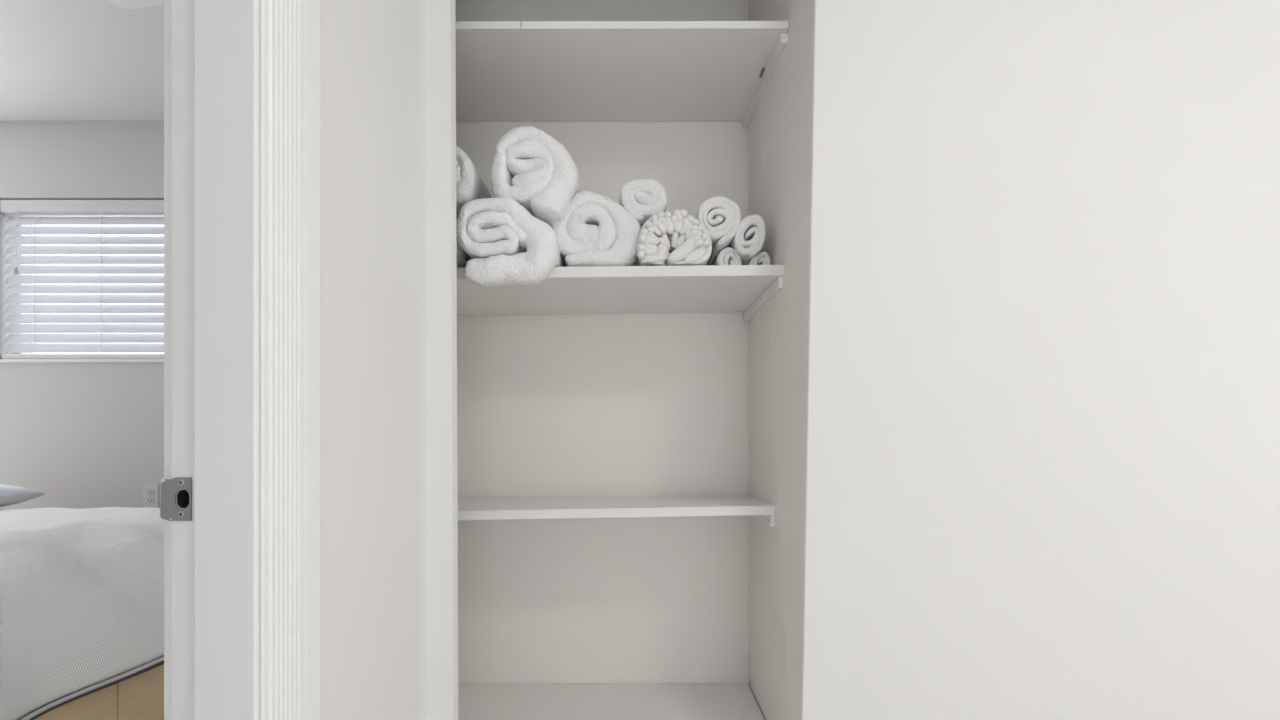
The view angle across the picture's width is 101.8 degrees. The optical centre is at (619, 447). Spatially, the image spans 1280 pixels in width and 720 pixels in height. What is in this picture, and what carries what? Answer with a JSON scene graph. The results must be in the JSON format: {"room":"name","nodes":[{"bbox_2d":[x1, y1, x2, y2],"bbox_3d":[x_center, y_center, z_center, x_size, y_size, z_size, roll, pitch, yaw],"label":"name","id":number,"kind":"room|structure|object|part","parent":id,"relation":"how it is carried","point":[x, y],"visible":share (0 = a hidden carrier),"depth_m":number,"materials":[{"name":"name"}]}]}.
{"room":"hallway","nodes":[
{"label":"hallway","id":0,"kind":"room"},
{"bbox_2d":[0,121,163,508],"bbox_3d":[-2.775,-0.300,2.420,4.650,2.360,0.140,0,0,0],"label":"wall","id":1,"kind":"structure","parent":0,"point":[79,435],"depth_m":2.35,"materials":[{"name":"grey paint"}]},
{"bbox_2d":[0,225,163,362],"bbox_3d":[-2.217,-0.759,2.401,1.258,0.746,0.127,0,0,0],"label":"window","id":2,"kind":"structure","parent":1,"relation":"in","point":[1,360],"depth_m":2.34,"materials":[{"name":"white paint"}]},
{"bbox_3d":[-2.217,-0.766,2.445,1.198,0.732,0.040,0,0,0],"label":"frame","id":3,"kind":"part","parent":2,"relation":"part of","materials":[{"name":"white paint"}]},
{"bbox_2d":[0,200,163,358],"bbox_3d":[-2.217,-0.764,2.377,1.186,0.724,0.069,0,0,0],"label":"blind","id":4,"kind":"object","parent":2,"relation":"attached to","point":[34,338],"visible":0.62,"depth_m":2.38,"materials":[{"name":"white plastic"}]},
{"bbox_3d":[-2.729,-0.945,2.352,0.013,0.262,0.004,0,0,0],"label":"pull cord","id":5,"kind":"part","parent":4,"relation":"part of","materials":[{"name":"white plastic"}]},
{"bbox_3d":[-2.662,-0.748,2.381,0.003,0.646,0.035,0,0,0],"label":"ladder cord","id":6,"kind":"part","parent":4,"relation":"part of","materials":[{"name":"white fabric"}]},
{"bbox_3d":[-2.217,-0.414,2.382,1.182,0.025,0.048,0,0,0],"label":"rail","id":7,"kind":"part","parent":4,"relation":"part of","materials":[{"name":"white plastic"}]},
{"bbox_3d":[-2.359,-0.748,2.381,0.003,0.646,0.035,0,0,0],"label":"ladder cord","id":8,"kind":"part","parent":4,"relation":"part of","materials":[{"name":"white fabric"}]},
{"bbox_3d":[-2.217,-0.393,2.381,1.258,0.014,0.087,0,0,0],"label":"sill","id":9,"kind":"part","parent":2,"relation":"part of","materials":[{"name":"white paint"}]},
{"bbox_2d":[143,483,158,507],"bbox_3d":[-2.117,0.217,2.346,0.070,0.114,0.008,0,0,0],"label":"wall outlet","id":10,"kind":"object","parent":1,"relation":"attached to","point":[150,490],"visible":0.94,"depth_m":2.35,"materials":[{"name":"white plastic"}]},
{"bbox_2d":[146,498,153,502],"bbox_3d":[-2.117,0.236,2.344,0.033,0.025,0.002,0,0,0],"label":"receptacle","id":11,"kind":"object","parent":10,"relation":"attached to","point":[148,500],"depth_m":2.34,"materials":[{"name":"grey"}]},
{"bbox_2d":[146,489,153,494],"bbox_3d":[-2.117,0.197,2.344,0.033,0.025,0.002,0,0,0],"label":"receptacle","id":12,"kind":"object","parent":10,"relation":"attached to","point":[148,491],"depth_m":2.34,"materials":[{"name":"grey plastic"}]},
{"bbox_2d":[0,0,163,120],"bbox_3d":[-2.772,-1.530,0.375,4.655,0.100,4.150,0,0,0],"label":"ceiling","id":13,"kind":"structure","parent":0,"point":[61,60],"depth_m":1.99,"materials":[{"name":"white paint"}]},
{"bbox_2d":[108,0,163,8],"bbox_3d":[-0.764,-1.337,1.345,0.990,0.285,0.990,0,0,-40],"label":"ceiling light","id":14,"kind":"object","parent":13,"relation":"hanging from","point":[127,4],"visible":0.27,"depth_m":1.44,"materials":[{"name":"white glass"}]},
{"bbox_2d":[321,0,426,719],"bbox_3d":[-0.493,-0.300,-0.705,0.253,2.360,3.390,0,0,0],"label":"wall","id":15,"kind":"structure","parent":0,"point":[374,52],"depth_m":0.78,"materials":[{"name":"paint"}]},
{"bbox_2d":[164,0,320,719],"bbox_3d":[-0.404,-0.190,0.117,0.108,2.140,0.993,0,0,0],"label":"trim","id":16,"kind":"structure","parent":15,"relation":"attached to","point":[242,78],"depth_m":0.52,"materials":[{"name":"white paint"}]},
{"bbox_3d":[-0.451,-0.180,0.553,0.013,2.120,0.064,0,0,0],"label":"casing","id":17,"kind":"part","parent":16,"relation":"part of","materials":[{"name":"white paint"}]},
{"bbox_2d":[160,477,191,520],"bbox_3d":[-0.441,0.051,0.515,0.035,0.043,0.008,0,0,12],"label":"strike plate","id":18,"kind":"object","parent":16,"relation":"attached to","point":[169,486],"visible":1,"depth_m":0.51,"materials":[{"name":"metal"}]},
{"bbox_3d":[-0.358,-0.188,0.567,0.017,2.135,0.092,0,0,0],"label":"casing","id":19,"kind":"part","parent":16,"relation":"part of","materials":[{"name":"white paint"}]},
{"bbox_2d":[455,0,748,685],"bbox_3d":[2.020,-0.300,1.502,5.160,2.360,0.117,0,0,0],"label":"wall","id":20,"kind":"structure","parent":0,"point":[629,404],"depth_m":1.44,"materials":[{"name":"paint"}]},
{"bbox_2d":[458,683,764,719],"bbox_3d":[-0.103,0.663,1.271,0.912,0.023,0.342,0,0,0],"label":"closet shelf","id":21,"kind":"object","parent":20,"relation":"attached to","point":[701,701],"visible":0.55,"depth_m":1.33,"materials":[{"name":"white paint"}]},
{"bbox_2d":[458,496,774,519],"bbox_3d":[-0.103,0.147,1.303,0.912,0.037,0.276,0,0,0],"label":"closet shelf","id":22,"kind":"object","parent":20,"relation":"attached to","point":[487,508],"visible":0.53,"depth_m":1.18,"materials":[{"name":"white paint"}]},
{"bbox_2d":[457,265,783,315],"bbox_3d":[-0.101,-0.383,1.284,0.916,0.036,0.316,0,0,0],"label":"closet shelf","id":23,"kind":"object","parent":20,"relation":"attached to","point":[698,288],"visible":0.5,"depth_m":1.23,"materials":[{"name":"white paint"}]},
{"bbox_2d":[456,218,471,267],"bbox_3d":[-0.416,-0.467,1.280,0.161,0.134,0.307,0,0,0],"label":"bath towel","id":24,"kind":"object","parent":23,"relation":"on","point":[462,256],"visible":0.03,"depth_m":1.15,"materials":[{"name":"white fabric"}]},
{"bbox_2d":[456,146,491,218],"bbox_3d":[-0.382,-0.589,1.197,0.159,0.140,0.212,0,0,0],"label":"bath towel","id":25,"kind":"object","parent":24,"relation":"on","point":[470,186],"visible":0.3,"depth_m":1.10,"materials":[{"name":"white fabric"}]},
{"bbox_2d":[456,197,564,286],"bbox_3d":[-0.234,-0.430,1.246,0.212,0.183,0.375,0,0,0],"label":"bath towel","id":26,"kind":"object","parent":23,"relation":"on","point":[506,244],"visible":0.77,"depth_m":1.07,"materials":[{"name":"white fabric"}]},
{"bbox_2d":[551,191,640,266],"bbox_3d":[-0.052,-0.485,1.282,0.213,0.169,0.310,0,0,0],"label":"bath towel","id":27,"kind":"object","parent":23,"relation":"on","point":[595,229],"visible":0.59,"depth_m":1.14,"materials":[{"name":"white fabric"}]},
{"bbox_2d":[491,126,581,225],"bbox_3d":[-0.181,-0.589,1.257,0.191,0.198,0.351,0,0,0],"label":"bath towel","id":28,"kind":"object","parent":27,"relation":"on","point":[531,168],"visible":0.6,"depth_m":1.09,"materials":[{"name":"white fabric"}]},
{"bbox_2d":[619,179,667,227],"bbox_3d":[0.052,-0.553,1.290,0.111,0.103,0.285,0,0,0],"label":"hand towel","id":29,"kind":"object","parent":27,"relation":"on","point":[643,198],"visible":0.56,"depth_m":1.15,"materials":[{"name":"white fabric"}]},
{"bbox_2d":[636,209,711,265],"bbox_3d":[0.119,-0.459,1.270,0.166,0.115,0.318,0,0,0],"label":"bath mat","id":30,"kind":"object","parent":23,"relation":"on","point":[667,238],"visible":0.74,"depth_m":1.12,"materials":[{"name":"white fabric"}]},
{"bbox_2d":[714,247,741,264],"bbox_3d":[0.250,-0.430,1.308,0.059,0.059,0.248,0,0,0],"label":"washcloth","id":31,"kind":"object","parent":23,"relation":"on","point":[727,256],"visible":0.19,"depth_m":1.19,"materials":[{"name":"white fabric"}]},
{"bbox_2d":[696,196,740,264],"bbox_3d":[0.224,-0.512,1.297,0.102,0.118,0.270,0,0,0],"label":"washcloth","id":32,"kind":"object","parent":31,"relation":"on","point":[720,216],"visible":0.59,"depth_m":1.17,"materials":[{"name":"white fabric"}]},
{"bbox_2d":[748,251,770,264],"bbox_3d":[0.320,-0.426,1.308,0.053,0.051,0.248,0,0,0],"label":"washcloth","id":33,"kind":"object","parent":23,"relation":"on","point":[762,258],"visible":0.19,"depth_m":1.19,"materials":[{"name":"white fabric"}]},
{"bbox_2d":[729,214,764,264],"bbox_3d":[0.294,-0.478,1.298,0.073,0.097,0.268,0,0,0],"label":"washcloth","id":34,"kind":"object","parent":33,"relation":"on","point":[749,238],"visible":0.54,"depth_m":1.17,"materials":[{"name":"white fabric"}]},
{"bbox_2d":[456,21,788,120],"bbox_3d":[-0.098,-0.911,1.280,0.923,0.021,0.324,0,0,0],"label":"closet shelf","id":35,"kind":"object","parent":20,"relation":"attached to","point":[506,70],"visible":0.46,"depth_m":1.24,"materials":[{"name":"white paint"}]},
{"bbox_2d":[427,0,1279,719],"bbox_3d":[2.020,-0.300,1.216,5.160,2.360,0.453,0,0,0],"label":"wall","id":36,"kind":"structure","parent":0,"point":[1014,367],"depth_m":0.99,"materials":[{"name":"paint"}]},
{"bbox_2d":[750,515,773,526],"bbox_3d":[0.348,0.166,1.304,0.017,0.030,0.270,0,0,1],"label":"cleat","id":37,"kind":"object","parent":36,"relation":"attached to","point":[768,520],"visible":0.54,"depth_m":1.20,"materials":[{"name":"white paint"}]},
{"bbox_2d":[744,276,782,320],"bbox_3d":[0.351,-0.362,1.284,0.017,0.029,0.309,0,0,-1],"label":"cleat","id":38,"kind":"object","parent":36,"relation":"attached to","point":[776,286],"visible":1,"depth_m":1.25,"materials":[{"name":"white paint"}]},
{"bbox_2d":[743,33,787,127],"bbox_3d":[0.349,-0.893,1.284,0.026,0.024,0.310,0,0,-2],"label":"cleat","id":39,"kind":"object","parent":36,"relation":"attached to","point":[782,41],"visible":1,"depth_m":1.24,"materials":[{"name":"white paint"}]},
{"bbox_3d":[-0.200,0.930,-0.025,9.800,0.100,4.950,0,0,0],"label":"floor","id":40,"kind":"structure","parent":0,"visible":0},
{"bbox_2d":[17,656,163,719],"bbox_3d":[-2.016,0.591,1.160,1.928,0.578,1.720,0,0,0],"label":"bed","id":41,"kind":"object","parent":40,"relation":"on","point":[139,697],"visible":0.04,"depth_m":1.11,"materials":[{"name":"brown wood"}]},
{"bbox_2d":[0,484,44,506],"bbox_3d":[-2.600,0.181,1.820,0.660,0.115,0.600,0,0,0],"label":"pillow","id":42,"kind":"object","parent":41,"relation":"on","point":[9,495],"visible":1,"depth_m":1.99,"materials":[{"name":"white fabric"}]},
{"bbox_3d":[-1.065,0.478,0.701,0.026,0.019,0.802,0,0,0],"label":"rail","id":43,"kind":"part","parent":41,"relation":"part of","materials":[{"name":"brown wood"}]},
{"bbox_3d":[-1.070,0.664,0.698,0.020,0.352,0.796,0,0,0],"label":"foot panel","id":44,"kind":"part","parent":41,"relation":"part of","materials":[{"name":"brown wood"}]},
{"bbox_2d":[0,507,163,719],"bbox_3d":[-1.672,0.365,1.155,1.371,0.310,1.876,0,0,0],"label":"duvet","id":45,"kind":"object","parent":41,"relation":"on","point":[82,590],"visible":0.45,"depth_m":1.10,"materials":[{"name":"fabric"}]},
{"bbox_3d":[-1.070,0.655,1.560,0.020,0.370,0.920,0,0,0],"label":"foot panel","id":46,"kind":"part","parent":41,"relation":"part of","materials":[{"name":"brown wood"}]}
]}

